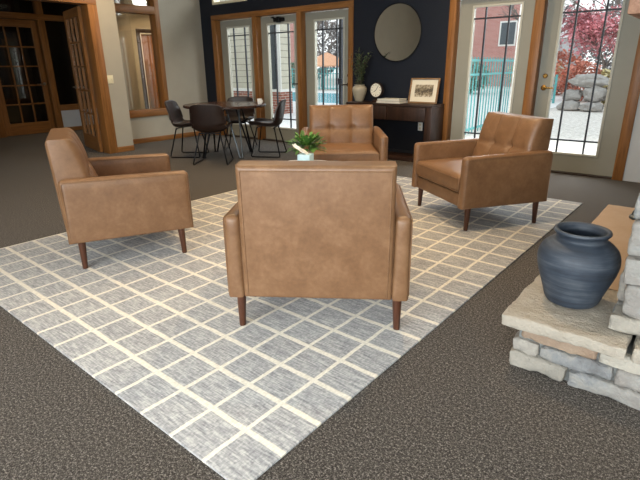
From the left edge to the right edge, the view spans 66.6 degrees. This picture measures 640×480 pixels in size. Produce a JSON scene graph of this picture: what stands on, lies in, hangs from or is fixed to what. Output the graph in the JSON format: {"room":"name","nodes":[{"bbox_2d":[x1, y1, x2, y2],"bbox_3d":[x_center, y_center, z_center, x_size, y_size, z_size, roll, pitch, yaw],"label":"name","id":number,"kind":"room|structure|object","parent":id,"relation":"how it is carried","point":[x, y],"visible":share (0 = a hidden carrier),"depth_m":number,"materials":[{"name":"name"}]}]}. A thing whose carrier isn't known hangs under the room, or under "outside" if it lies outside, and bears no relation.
{"room":"living room","nodes":[
{"label":"living room","id":0,"kind":"room"},
{"bbox_2d":[0,0,90,122],"bbox_3d":[-8.200,-3.449,9.297,2.980,2.950,10.900,15,25,37],"label":"wall","id":1,"kind":"structure","parent":0,"point":[56,31],"depth_m":11.91,"materials":[{"name":"paint"}]},
{"bbox_2d":[136,29,150,32],"bbox_3d":[-3.959,-5.000,11.692,0.130,0.079,1.080,15,25,37],"label":"trim","id":2,"kind":"structure","parent":1,"relation":"attached to","point":[137,30],"depth_m":11.40,"materials":[{"name":"brown wood"}]},
{"bbox_2d":[61,0,150,126],"bbox_3d":[-6.999,-3.135,8.377,0.110,2.950,10.900,15,25,37],"label":"wall","id":3,"kind":"structure","parent":0,"point":[138,21],"depth_m":11.25,"materials":[{"name":"beige paint"}]},
{"bbox_2d":[0,106,6,137],"bbox_3d":[-6.310,-3.065,9.291,0.120,2.190,0.145,15,25,37],"label":"trim","id":4,"kind":"structure","parent":3,"relation":"attached to","point":[3,134],"depth_m":9.57,"materials":[{"name":"brown wood"}]},
{"bbox_2d":[0,19,54,135],"bbox_3d":[-5.964,-3.216,9.708,0.152,2.165,0.950,15,25,37],"label":"door","id":5,"kind":"structure","parent":3,"relation":"in","point":[35,127],"depth_m":9.80,"materials":[{"name":"brown wood"}]},
{"bbox_2d":[32,1,42,13],"bbox_3d":[-5.613,-4.766,9.622,0.120,0.559,0.130,15,25,37],"label":"trim","id":6,"kind":"structure","parent":3,"relation":"attached to","point":[37,6],"depth_m":9.64,"materials":[{"name":"brown wood"}]},
{"bbox_2d":[0,11,82,22],"bbox_3d":[-6.022,-4.276,9.255,0.120,0.109,3.020,15,25,37],"label":"trim","id":7,"kind":"structure","parent":3,"relation":"attached to","point":[9,15],"depth_m":9.59,"materials":[{"name":"brown wood"}]},
{"bbox_2d":[35,20,63,127],"bbox_3d":[-5.598,-3.366,10.119,0.120,2.190,0.130,15,25,37],"label":"trim","id":8,"kind":"structure","parent":3,"relation":"attached to","point":[40,24],"depth_m":10.05,"materials":[{"name":"brown wood"}]},
{"bbox_2d":[60,103,96,110],"bbox_3d":[-5.302,-2.919,10.657,0.120,0.119,0.789,15,25,37],"label":"trim","id":9,"kind":"structure","parent":3,"relation":"attached to","point":[63,107],"depth_m":10.49,"materials":[{"name":"brown wood"}]},
{"bbox_2d":[64,125,99,130],"bbox_3d":[-5.253,-2.486,10.773,0.014,0.085,0.789,15,25,37],"label":"baseboard","id":10,"kind":"structure","parent":3,"relation":"attached to","point":[73,128],"depth_m":10.69,"materials":[{"name":"brown wood"}]},
{"bbox_2d":[136,32,148,108],"bbox_3d":[-4.260,-3.864,11.687,0.130,2.050,0.089,15,25,37],"label":"trim","id":11,"kind":"structure","parent":3,"relation":"attached to","point":[137,33],"depth_m":11.58,"materials":[{"name":"brown wood"}]},
{"bbox_2d":[140,34,149,108],"bbox_3d":[-4.228,-3.881,11.735,0.115,2.050,0.029,15,25,37],"label":"trim","id":12,"kind":"structure","parent":3,"relation":"attached to","point":[140,34],"depth_m":11.63,"materials":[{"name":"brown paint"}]},
{"bbox_2d":[141,34,159,107],"bbox_3d":[-3.966,-3.991,12.066,0.045,2.010,0.840,15,25,37],"label":"door","id":13,"kind":"structure","parent":3,"relation":"in","point":[147,45],"depth_m":11.80,"materials":[{"name":"brown wood"}]},
{"bbox_2d":[78,0,140,119],"bbox_3d":[-4.628,-4.017,10.785,0.570,2.950,0.830,15,25,37],"label":"wall","id":14,"kind":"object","parent":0,"point":[123,19],"visible":0.11,"depth_m":10.80,"materials":[{"name":"beige paint"}]},
{"bbox_2d":[96,0,133,146],"bbox_3d":[-5.617,-1.978,5.075,0.780,2.950,7.200,15,25,37],"label":"wall","id":15,"kind":"structure","parent":0,"point":[106,12],"depth_m":7.46,"materials":[{"name":"beige paint"}]},
{"bbox_2d":[29,0,95,4],"bbox_3d":[-4.060,-3.146,6.191,0.198,0.109,2.410,15,25,37],"label":"trim","id":16,"kind":"structure","parent":15,"relation":"attached to","point":[76,2],"depth_m":6.80,"materials":[{"name":"brown wood"}]},
{"bbox_2d":[63,6,102,151],"bbox_3d":[-3.755,-2.500,7.721,0.152,2.100,0.900,-15,24,-36],"label":"door","id":17,"kind":"structure","parent":15,"relation":"in","point":[93,141],"depth_m":7.67,"materials":[{"name":"brown wood"}]},
{"bbox_2d":[80,4,117,153],"bbox_3d":[-3.334,-2.392,7.395,0.198,2.130,0.140,15,25,37],"label":"trim","id":18,"kind":"structure","parent":15,"relation":"attached to","point":[89,11],"depth_m":7.31,"materials":[{"name":"brown wood"}]},
{"bbox_2d":[107,75,113,83],"bbox_3d":[-3.194,-2.443,7.413,0.014,0.120,0.112,15,25,37],"label":"light switch","id":19,"kind":"object","parent":15,"relation":"attached to","point":[109,77],"visible":1,"depth_m":7.42,"materials":[{"name":"beige plastic"}]},
{"bbox_2d":[118,145,134,152],"bbox_3d":[-3.119,-1.468,7.842,0.014,0.085,0.288,15,25,37],"label":"baseboard","id":20,"kind":"object","parent":15,"relation":"attached to","point":[131,147],"visible":1,"depth_m":7.83,"materials":[{"name":"brown wood"}]},
{"bbox_2d":[130,0,207,138],"bbox_3d":[-2.870,-3.306,8.729,0.160,2.950,2.300,15,25,37],"label":"wall","id":21,"kind":"structure","parent":0,"point":[180,20],"depth_m":8.97,"materials":[{"name":"beige paint"}]},
{"bbox_2d":[114,0,168,117],"bbox_3d":[-3.191,-3.328,8.278,0.190,2.400,1.120,15,25,37],"label":"window","id":22,"kind":"structure","parent":21,"relation":"in","point":[152,9],"depth_m":8.58,"materials":[{"name":"brown wood"}]},
{"bbox_2d":[133,131,208,143],"bbox_3d":[-2.864,-1.906,9.067,0.014,0.085,2.056,15,25,37],"label":"baseboard","id":23,"kind":"structure","parent":21,"relation":"attached to","point":[188,134],"depth_m":9.03,"materials":[{"name":"brown wood"}]},
{"bbox_2d":[0,120,639,479],"bbox_3d":[-2.502,-0.529,5.454,17.400,0.100,10.900,15,25,37],"label":"floor","id":24,"kind":"structure","parent":0,"point":[453,406],"depth_m":1.90,"materials":[{"name":"carpet"}]},
{"bbox_2d":[164,100,208,157],"bbox_3d":[-1.979,-1.668,7.277,0.526,0.810,0.494,1,20,5],"label":"dining chair","id":25,"kind":"object","parent":24,"relation":"on","point":[175,115],"visible":0.73,"depth_m":7.21,"materials":[{"name":"brown leather"}]},
{"bbox_2d":[189,104,233,164],"bbox_3d":[-1.486,-1.471,6.708,0.494,0.810,0.526,0,20,3],"label":"dining chair","id":26,"kind":"object","parent":24,"relation":"on","point":[205,118],"visible":1,"depth_m":6.45,"materials":[{"name":"brown leather"}]},
{"bbox_2d":[183,101,265,158],"bbox_3d":[-1.401,-1.653,7.314,1.200,0.750,1.200,15,25,37],"label":"dining table","id":27,"kind":"object","parent":24,"relation":"on","point":[226,105],"visible":0.68,"depth_m":7.13,"materials":[{"name":"brown wood"}]},
{"bbox_2d":[224,96,256,149],"bbox_3d":[-1.311,-1.888,7.875,0.494,0.810,0.526,1,20,4],"label":"dining chair","id":28,"kind":"object","parent":24,"relation":"on","point":[248,113],"visible":0.65,"depth_m":7.97,"materials":[{"name":"brown leather"}]},
{"bbox_2d":[248,99,286,157],"bbox_3d":[-0.765,-1.668,7.240,0.526,0.810,0.494,2,20,8],"label":"dining chair","id":29,"kind":"object","parent":24,"relation":"on","point":[279,112],"visible":1,"depth_m":7.11,"materials":[{"name":"brown leather"}]},
{"bbox_2d":[0,176,581,479],"bbox_3d":[-0.048,-0.094,3.982,3.037,0.012,4.276,15,25,37],"label":"area rug","id":30,"kind":"object","parent":24,"relation":"on","point":[157,324],"visible":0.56,"depth_m":2.53,"materials":[{"name":"grey fabric"}]},
{"bbox_2d":[45,127,193,268],"bbox_3d":[-1.438,-0.372,3.537,0.825,0.839,0.880,-10,21,-23],"label":"armchair","id":31,"kind":"object","parent":30,"relation":"on","point":[100,198],"visible":1,"depth_m":3.17,"materials":[{"name":"beige leather"}]},
{"bbox_2d":[223,160,412,329],"bbox_3d":[0.013,-0.062,2.617,0.880,0.839,0.825,1,20,4],"label":"armchair","id":32,"kind":"object","parent":30,"relation":"on","point":[295,229],"visible":1,"depth_m":2.21,"materials":[{"name":"beige leather"}]},
{"bbox_2d":[300,104,387,160],"bbox_3d":[0.240,-0.998,5.245,0.880,0.839,0.825,-1,20,0],"label":"armchair","id":33,"kind":"object","parent":30,"relation":"on","point":[349,132],"visible":0.66,"depth_m":5.35,"materials":[{"name":"beige leather"}]},
{"bbox_2d":[311,143,378,160],"bbox_3d":[0.240,-0.921,5.154,0.700,0.166,0.593,-1,20,0],"label":"seat cushion","id":34,"kind":"object","parent":33,"relation":"on","point":[334,151],"depth_m":4.88,"materials":[{"name":"beige leather"}]},
{"bbox_2d":[411,112,553,230],"bbox_3d":[1.360,-0.630,4.175,0.825,0.839,0.880,-6,20,-15],"label":"armchair","id":35,"kind":"object","parent":30,"relation":"on","point":[510,161],"visible":1,"depth_m":3.88,"materials":[{"name":"beige leather"}]},
{"bbox_2d":[416,157,463,192],"bbox_3d":[1.253,-0.579,4.160,0.593,0.166,0.700,-6,20,-15],"label":"seat cushion","id":36,"kind":"object","parent":35,"relation":"on","point":[444,173],"depth_m":4.11,"materials":[{"name":"beige leather"}]},
{"bbox_3d":[-0.131,-0.427,4.284,0.840,0.410,0.840,15,25,37],"label":"coffee table","id":37,"kind":"object","parent":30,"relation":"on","visible":0},
{"bbox_2d":[292,144,313,160],"bbox_3d":[-0.156,-0.747,4.277,0.177,0.198,0.110,6,21,18],"label":"flower pot","id":38,"kind":"object","parent":37,"relation":"on","point":[304,156],"visible":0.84,"depth_m":4.24,"materials":[{"name":"white ceramic"}]},
{"bbox_2d":[284,130,326,154],"bbox_3d":[-0.127,-0.853,4.464,0.392,0.270,0.415,-2,20,-4],"label":"potted plant","id":39,"kind":"object","parent":37,"relation":"on","point":[305,140],"visible":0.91,"depth_m":4.43,"materials":[{"name":"green plant"}]},
{"bbox_2d":[346,101,443,161],"bbox_3d":[1.035,-1.566,6.972,1.370,0.765,0.370,15,25,37],"label":"console table","id":40,"kind":"object","parent":24,"relation":"on","point":[432,115],"visible":0.52,"depth_m":6.58,"materials":[{"name":"brown wood"}]},
{"bbox_2d":[350,47,371,101],"bbox_3d":[0.600,-2.388,7.033,0.415,0.754,0.276,15,25,37],"label":"vase","id":41,"kind":"object","parent":40,"relation":"on","point":[359,90],"visible":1,"depth_m":7.05,"materials":[{"name":"beige ceramic"}]},
{"bbox_2d":[370,82,382,101],"bbox_3d":[0.806,-2.109,6.958,0.208,0.269,0.060,15,25,37],"label":"clock","id":42,"kind":"object","parent":40,"relation":"on","point":[376,89],"visible":0.94,"depth_m":6.93,"materials":[{"name":"white"}]},
{"bbox_2d":[376,100,407,103],"bbox_3d":[1.021,-1.941,6.834,0.380,0.032,0.260,15,25,37],"label":"book","id":43,"kind":"object","parent":40,"relation":"on","point":[405,101],"visible":0.7,"depth_m":6.72,"materials":[{"name":"white paper"}]},
{"bbox_2d":[377,98,406,100],"bbox_3d":[1.013,-1.970,6.830,0.340,0.024,0.240,13,24,34],"label":"book","id":44,"kind":"object","parent":43,"relation":"on","point":[379,99],"visible":1,"depth_m":6.78,"materials":[{"name":"white paper"}]},
{"bbox_2d":[388,151,413,161],"bbox_3d":[1.042,-1.231,7.095,1.178,0.050,0.340,15,25,37],"label":"shelf","id":45,"kind":"object","parent":40,"relation":"attached to","point":[399,156],"depth_m":6.90,"materials":[{"name":"brown wood"}]},
{"bbox_2d":[408,78,440,103],"bbox_3d":[1.409,-2.022,6.607,0.430,0.331,0.092,15,25,37],"label":"picture frame","id":46,"kind":"object","parent":40,"relation":"on","point":[422,90],"visible":0.97,"depth_m":6.60,"materials":[{"name":"brown wood"}]},
{"bbox_2d":[414,85,433,96],"bbox_3d":[1.408,-2.023,6.605,0.270,0.160,0.004,15,13,37],"label":"print","id":47,"kind":"object","parent":46,"relation":"attached to","point":[420,90],"depth_m":6.60},
{"bbox_2d":[501,0,639,408],"bbox_3d":[2.149,-0.952,1.954,1.787,2.956,2.225,15,25,37],"label":"fireplace","id":48,"kind":"object","parent":24,"relation":"on","point":[596,349],"visible":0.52,"depth_m":1.98,"materials":[{"name":"stone"}]},
{"bbox_2d":[537,221,621,308],"bbox_3d":[1.123,0.110,2.133,0.326,0.334,0.326,-2,20,-3],"label":"clay pot","id":49,"kind":"object","parent":48,"relation":"on","point":[578,263],"visible":1,"depth_m":2.03,"materials":[{"name":"blue ceramic"}]},
{"bbox_2d":[629,207,636,219],"bbox_3d":[2.156,-0.458,3.220,0.089,0.661,0.230,15,25,37],"label":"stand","id":50,"kind":"object","parent":48,"relation":"on","point":[631,216],"visible":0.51,"depth_m":3.31,"materials":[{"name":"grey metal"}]},
{"bbox_2d":[199,0,639,182],"bbox_3d":[2.272,-2.404,6.026,11.420,2.950,0.200,15,25,37],"label":"wall","id":51,"kind":"structure","parent":0,"point":[428,60],"depth_m":7.00,"materials":[{"name":"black paint"}]},
{"bbox_2d":[211,21,227,134],"bbox_3d":[-1.897,-3.066,9.335,0.109,2.070,0.178,15,25,37],"label":"trim","id":52,"kind":"structure","parent":51,"relation":"attached to","point":[215,25],"depth_m":9.18,"materials":[{"name":"brown wood"}]},
{"bbox_2d":[212,0,246,4],"bbox_3d":[-1.556,-4.416,8.555,0.920,0.470,0.150,15,25,37],"label":"window","id":53,"kind":"structure","parent":51,"relation":"in","point":[214,2],"depth_m":8.66,"materials":[{"name":"beige glass"}]},
{"bbox_2d":[220,18,257,138],"bbox_3d":[-1.459,-2.963,9.042,0.952,2.061,0.190,15,25,37],"label":"door","id":54,"kind":"structure","parent":51,"relation":"in","point":[225,26],"depth_m":9.03,"materials":[{"name":"beige paint"}]},
{"bbox_2d":[251,16,265,139],"bbox_3d":[-1.068,-2.849,8.701,0.098,2.070,0.178,15,25,37],"label":"trim","id":55,"kind":"structure","parent":51,"relation":"attached to","point":[256,21],"depth_m":8.58,"materials":[{"name":"brown wood"}]},
{"bbox_2d":[261,14,298,142],"bbox_3d":[-0.650,-2.752,8.423,0.912,2.061,0.190,15,25,37],"label":"door","id":56,"kind":"structure","parent":51,"relation":"in","point":[288,134],"depth_m":8.47,"materials":[{"name":"beige paint"}]},
{"bbox_2d":[211,0,353,20],"bbox_3d":[-0.709,-3.768,8.056,3.195,0.084,0.178,15,25,37],"label":"trim","id":57,"kind":"structure","parent":51,"relation":"attached to","point":[342,4],"depth_m":7.84,"materials":[{"name":"brown wood"}]},
{"bbox_2d":[296,12,306,136],"bbox_3d":[-0.279,-2.643,8.096,0.088,2.070,0.178,15,25,37],"label":"trim","id":58,"kind":"structure","parent":51,"relation":"attached to","point":[300,16],"depth_m":7.98,"materials":[{"name":"brown wood"}]},
{"bbox_2d":[305,9,347,127],"bbox_3d":[0.138,-2.546,7.818,0.922,2.061,0.190,15,25,37],"label":"door","id":59,"kind":"structure","parent":51,"relation":"in","point":[311,18],"depth_m":7.74,"materials":[{"name":"beige paint"}]},
{"bbox_2d":[348,7,353,101],"bbox_3d":[0.512,-2.437,7.490,0.084,2.070,0.178,15,25,37],"label":"trim","id":60,"kind":"structure","parent":51,"relation":"attached to","point":[350,9],"depth_m":7.28,"materials":[{"name":"brown wood"}]},
{"bbox_2d":[374,2,421,61],"bbox_3d":[1.068,-2.866,6.739,0.758,0.758,0.024,15,25,37],"label":"round mirror","id":61,"kind":"object","parent":51,"relation":"attached to","point":[398,28],"visible":1,"depth_m":6.73,"materials":[{"name":"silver metal"}]},
{"bbox_2d":[388,148,413,153],"bbox_3d":[1.091,-1.320,7.292,1.501,0.085,0.014,15,25,37],"label":"baseboard","id":62,"kind":"structure","parent":51,"relation":"attached to","point":[391,150],"depth_m":7.19,"materials":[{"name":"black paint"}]},
{"bbox_2d":[418,122,422,130],"bbox_3d":[1.420,-1.608,6.905,0.072,0.116,0.010,15,25,37],"label":"wall outlet","id":63,"kind":"object","parent":51,"relation":"attached to","point":[420,124],"visible":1,"depth_m":6.90,"materials":[{"name":"white paint"}]},
{"bbox_2d":[442,0,460,140],"bbox_3d":[1.749,-2.114,6.542,0.089,2.070,0.178,15,25,37],"label":"trim","id":64,"kind":"structure","parent":51,"relation":"attached to","point":[454,13],"depth_m":6.42,"materials":[{"name":"brown wood"}]},
{"bbox_2d":[450,0,535,139],"bbox_3d":[2.179,-2.013,6.255,0.952,2.061,0.190,15,25,37],"label":"door","id":65,"kind":"structure","parent":51,"relation":"in","point":[468,7],"depth_m":6.18,"materials":[{"name":"beige paint"}]},
{"bbox_2d":[521,0,548,115],"bbox_3d":[2.573,-1.899,5.910,0.108,2.070,0.178,15,25,37],"label":"trim","id":66,"kind":"structure","parent":51,"relation":"attached to","point":[541,6],"depth_m":5.75,"materials":[{"name":"brown wood"}]},
{"bbox_2d":[534,0,639,178],"bbox_3d":[3.018,-1.794,5.612,0.972,2.061,0.190,15,25,37],"label":"door","id":67,"kind":"structure","parent":51,"relation":"in","point":[600,165],"depth_m":5.60,"materials":[{"name":"beige paint"}]},
{"bbox_2d":[612,34,639,180],"bbox_3d":[3.420,-1.678,5.262,0.107,2.070,0.178,15,25,37],"label":"trim","id":68,"kind":"structure","parent":51,"relation":"attached to","point":[634,88],"depth_m":5.32,"materials":[{"name":"brown wood"}]},
{"label":"outside","id":69,"kind":"structure","parent":0,"visible":0},
{"bbox_2d":[318,71,606,154],"bbox_3d":[25.036,-17.205,52.003,110.000,0.200,103.380,15,25,37],"label":"ground","id":70,"kind":"structure","parent":69,"point":[573,125],"depth_m":10.72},
{"bbox_2d":[226,0,292,113],"bbox_3d":[-3.359,-6.415,15.931,6.060,4.200,0.580,15,25,37],"label":"building wing","id":71,"kind":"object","parent":70,"relation":"on","point":[282,38],"visible":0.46,"depth_m":14.72},
{"bbox_2d":[290,23,294,67],"bbox_3d":[-4.088,-17.492,41.096,7.600,8.250,2.800,15,25,37],"label":"brick building","id":72,"kind":"structure","parent":70,"relation":"on","point":[291,24],"depth_m":38.62,"materials":[{"name":"pink brick"}]},
{"bbox_2d":[291,62,294,85],"bbox_3d":[-2.369,-11.667,34.518,2.746,1.903,2.866,3,20,11],"label":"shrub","id":73,"kind":"object","parent":70,"relation":"on","point":[292,63],"visible":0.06,"depth_m":33.86,"materials":[{"name":"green plant"}]},
{"bbox_2d":[291,68,338,89],"bbox_3d":[-2.385,-10.324,31.152,15.070,1.360,0.070,15,25,37],"label":"picket fence","id":74,"kind":"object","parent":70,"relation":"on","point":[292,69],"visible":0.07,"depth_m":29.07,"materials":[{"name":"teal metal"}]},
{"bbox_2d":[317,20,338,79],"bbox_3d":[-0.274,-20.920,52.909,6.645,6.743,6.893,-4,20,-9],"label":"tree","id":75,"kind":"object","parent":70,"relation":"on","point":[332,51],"visible":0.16,"depth_m":51.30,"materials":[{"name":"grey plant"}]},
{"bbox_2d":[242,86,583,128],"bbox_3d":[-5.724,-8.119,27.041,35.600,0.024,23.380,15,25,37],"label":"pool deck","id":76,"kind":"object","parent":70,"relation":"on","point":[558,98],"depth_m":17.50,"materials":[{"name":"concrete"}]},
{"bbox_2d":[292,92,338,102],"bbox_3d":[-0.732,-6.873,23.318,11.300,0.012,5.600,15,25,37],"label":"swimming pool","id":77,"kind":"object","parent":76,"relation":"on","point":[328,97],"visible":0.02,"depth_m":22.16,"materials":[{"name":"liquid"}]},
{"bbox_2d":[309,11,338,54],"bbox_3d":[0.230,-13.048,32.677,4.274,5.439,3.579,15,25,37],"label":"bare tree","id":78,"kind":"object","parent":76,"relation":"on","point":[326,21],"visible":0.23,"depth_m":33.14,"materials":[{"name":"grey plant"}]},
{"bbox_2d":[317,52,338,89],"bbox_3d":[0.432,-10.300,29.966,2.772,2.350,2.772,-11,22,-27],"label":"patio umbrella","id":79,"kind":"object","parent":76,"relation":"on","point":[329,59],"visible":0.52,"depth_m":28.90,"materials":[{"name":"orange fabric"}]},
{"bbox_2d":[338,9,342,104],"bbox_3d":[0.385,-3.559,9.188,0.150,3.200,0.100,15,25,37],"label":"porch post","id":80,"kind":"object","parent":76,"relation":"on","point":[340,79],"visible":0.5,"depth_m":9.23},
{"bbox_2d":[508,62,565,82],"bbox_3d":[11.121,-8.561,24.974,2.884,1.982,2.900,-2,20,-5],"label":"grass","id":81,"kind":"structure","parent":76,"relation":"on","point":[557,62],"depth_m":24.91,"materials":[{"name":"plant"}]},
{"bbox_2d":[551,75,557,102],"bbox_3d":[8.136,-5.477,17.695,0.820,1.010,0.070,15,25,37],"label":"picket fence","id":82,"kind":"object","parent":76,"relation":"on","point":[556,77],"visible":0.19,"depth_m":17.45,"materials":[{"name":"teal metal"}]},
{"bbox_2d":[553,49,585,94],"bbox_3d":[10.814,-7.589,22.152,2.405,2.005,2.459,15,25,37],"label":"shrub","id":83,"kind":"object","parent":76,"relation":"on","point":[563,53],"visible":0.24,"depth_m":21.53,"materials":[{"name":"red plant"}]},
{"bbox_2d":[557,60,602,100],"bbox_3d":[9.907,-5.997,18.431,1.705,1.535,1.716,-10,22,-24],"label":"shrub","id":84,"kind":"object","parent":76,"relation":"on","point":[583,64],"visible":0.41,"depth_m":18.29,"materials":[{"name":"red plant"}]},
{"bbox_2d":[470,61,490,93],"bbox_3d":[7.218,-7.967,24.008,2.343,1.771,2.295,-10,22,-24],"label":"shrub","id":85,"kind":"object","parent":70,"relation":"on","point":[473,61],"visible":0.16,"depth_m":23.44,"materials":[{"name":"grey plant"}]},
{"bbox_2d":[465,57,513,134],"bbox_3d":[3.376,-2.996,10.035,0.072,1.560,4.778,13,24,33],"label":"picket fence","id":86,"kind":"object","parent":70,"relation":"on","point":[490,60],"visible":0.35,"depth_m":10.18,"materials":[{"name":"teal metal"}]},
{"bbox_2d":[471,4,520,86],"bbox_3d":[10.852,-15.354,33.114,8.200,9.250,2.800,15,25,37],"label":"house","id":87,"kind":"structure","parent":70,"relation":"on","point":[496,29],"depth_m":31.88,"materials":[{"name":"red brick"}]},
{"bbox_2d":[508,4,521,112],"bbox_3d":[3.008,-2.988,7.274,0.160,3.400,0.160,15,25,37],"label":"porch column","id":88,"kind":"structure","parent":70,"relation":"on","point":[521,4],"depth_m":7.35,"materials":[{"name":"white paint"}]},
{"bbox_2d":[500,0,582,32],"bbox_3d":[12.246,-11.066,27.088,5.254,5.184,2.333,6,21,17],"label":"bare tree","id":89,"kind":"object","parent":70,"relation":"on","point":[514,11],"visible":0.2,"depth_m":26.57,"materials":[{"name":"grey plant"}]},
{"bbox_2d":[556,100,579,110],"bbox_3d":[7.724,-4.145,15.088,0.706,0.378,0.619,15,25,37],"label":"boulder","id":90,"kind":"object","parent":70,"relation":"on","point":[572,105],"visible":0.75,"depth_m":14.90,"materials":[{"name":"grey stone"}]},
{"bbox_2d":[562,89,582,100],"bbox_3d":[7.854,-4.490,15.168,0.603,0.397,0.579,15,25,37],"label":"boulder","id":91,"kind":"object","parent":90,"relation":"on","point":[571,94],"visible":0.8,"depth_m":14.96,"materials":[{"name":"grey stone"}]},
{"bbox_2d":[557,20,581,81],"bbox_3d":[17.726,-15.638,40.646,6.600,4.600,6.600,15,25,37],"label":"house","id":92,"kind":"structure","parent":70,"relation":"on","point":[566,47],"depth_m":37.67,"materials":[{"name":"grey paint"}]},
{"bbox_2d":[563,5,589,63],"bbox_3d":[22.910,-19.188,47.253,6.650,6.777,6.758,-10,22,-25],"label":"tree","id":93,"kind":"object","parent":70,"relation":"on","point":[566,7],"visible":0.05,"depth_m":45.92,"materials":[{"name":"grey plant"}]},
{"bbox_2d":[560,0,621,68],"bbox_3d":[10.899,-7.873,19.731,3.947,4.119,4.726,0,20,2],"label":"tree","id":94,"kind":"object","parent":70,"relation":"on","point":[587,27],"visible":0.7,"depth_m":19.21,"materials":[{"name":"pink plant"}]},
{"bbox_2d":[578,102,603,111],"bbox_3d":[8.142,-3.985,14.630,0.668,0.302,0.627,15,25,37],"label":"boulder","id":95,"kind":"object","parent":70,"relation":"on","point":[596,107],"visible":0.92,"depth_m":14.43,"materials":[{"name":"grey stone"}]},
{"bbox_2d":[582,85,606,102],"bbox_3d":[8.309,-4.417,14.741,0.700,0.517,0.634,15,25,37],"label":"boulder","id":96,"kind":"object","parent":95,"relation":"on","point":[600,93],"visible":0.92,"depth_m":14.54,"materials":[{"name":"grey stone"}]},
{"bbox_2d":[568,73,608,87],"bbox_3d":[8.210,-4.839,14.801,1.215,0.418,0.672,15,25,37],"label":"boulder","id":97,"kind":"object","parent":96,"relation":"on","point":[582,80],"visible":0.88,"depth_m":14.63,"materials":[{"name":"grey stone"}]},
{"bbox_2d":[565,0,621,29],"bbox_3d":[19.694,-14.138,30.921,8.100,8.275,4.428,6,21,17],"label":"bare tree","id":98,"kind":"object","parent":70,"relation":"on","point":[618,2],"visible":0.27,"depth_m":31.70,"materials":[{"name":"grey plant"}]},
{"bbox_2d":[586,0,622,70],"bbox_3d":[25.765,-16.699,40.301,6.725,6.680,6.717,8,21,23],"label":"tree","id":99,"kind":"object","parent":70,"relation":"on","point":[609,65],"visible":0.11,"depth_m":40.80,"materials":[{"name":"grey plant"}]},
{"bbox_2d":[601,68,610,104],"bbox_3d":[10.052,-5.093,16.314,1.961,1.349,1.940,15,25,37],"label":"grass","id":100,"kind":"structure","parent":70,"relation":"on","point":[607,72],"depth_m":16.28,"materials":[{"name":"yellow plant"}]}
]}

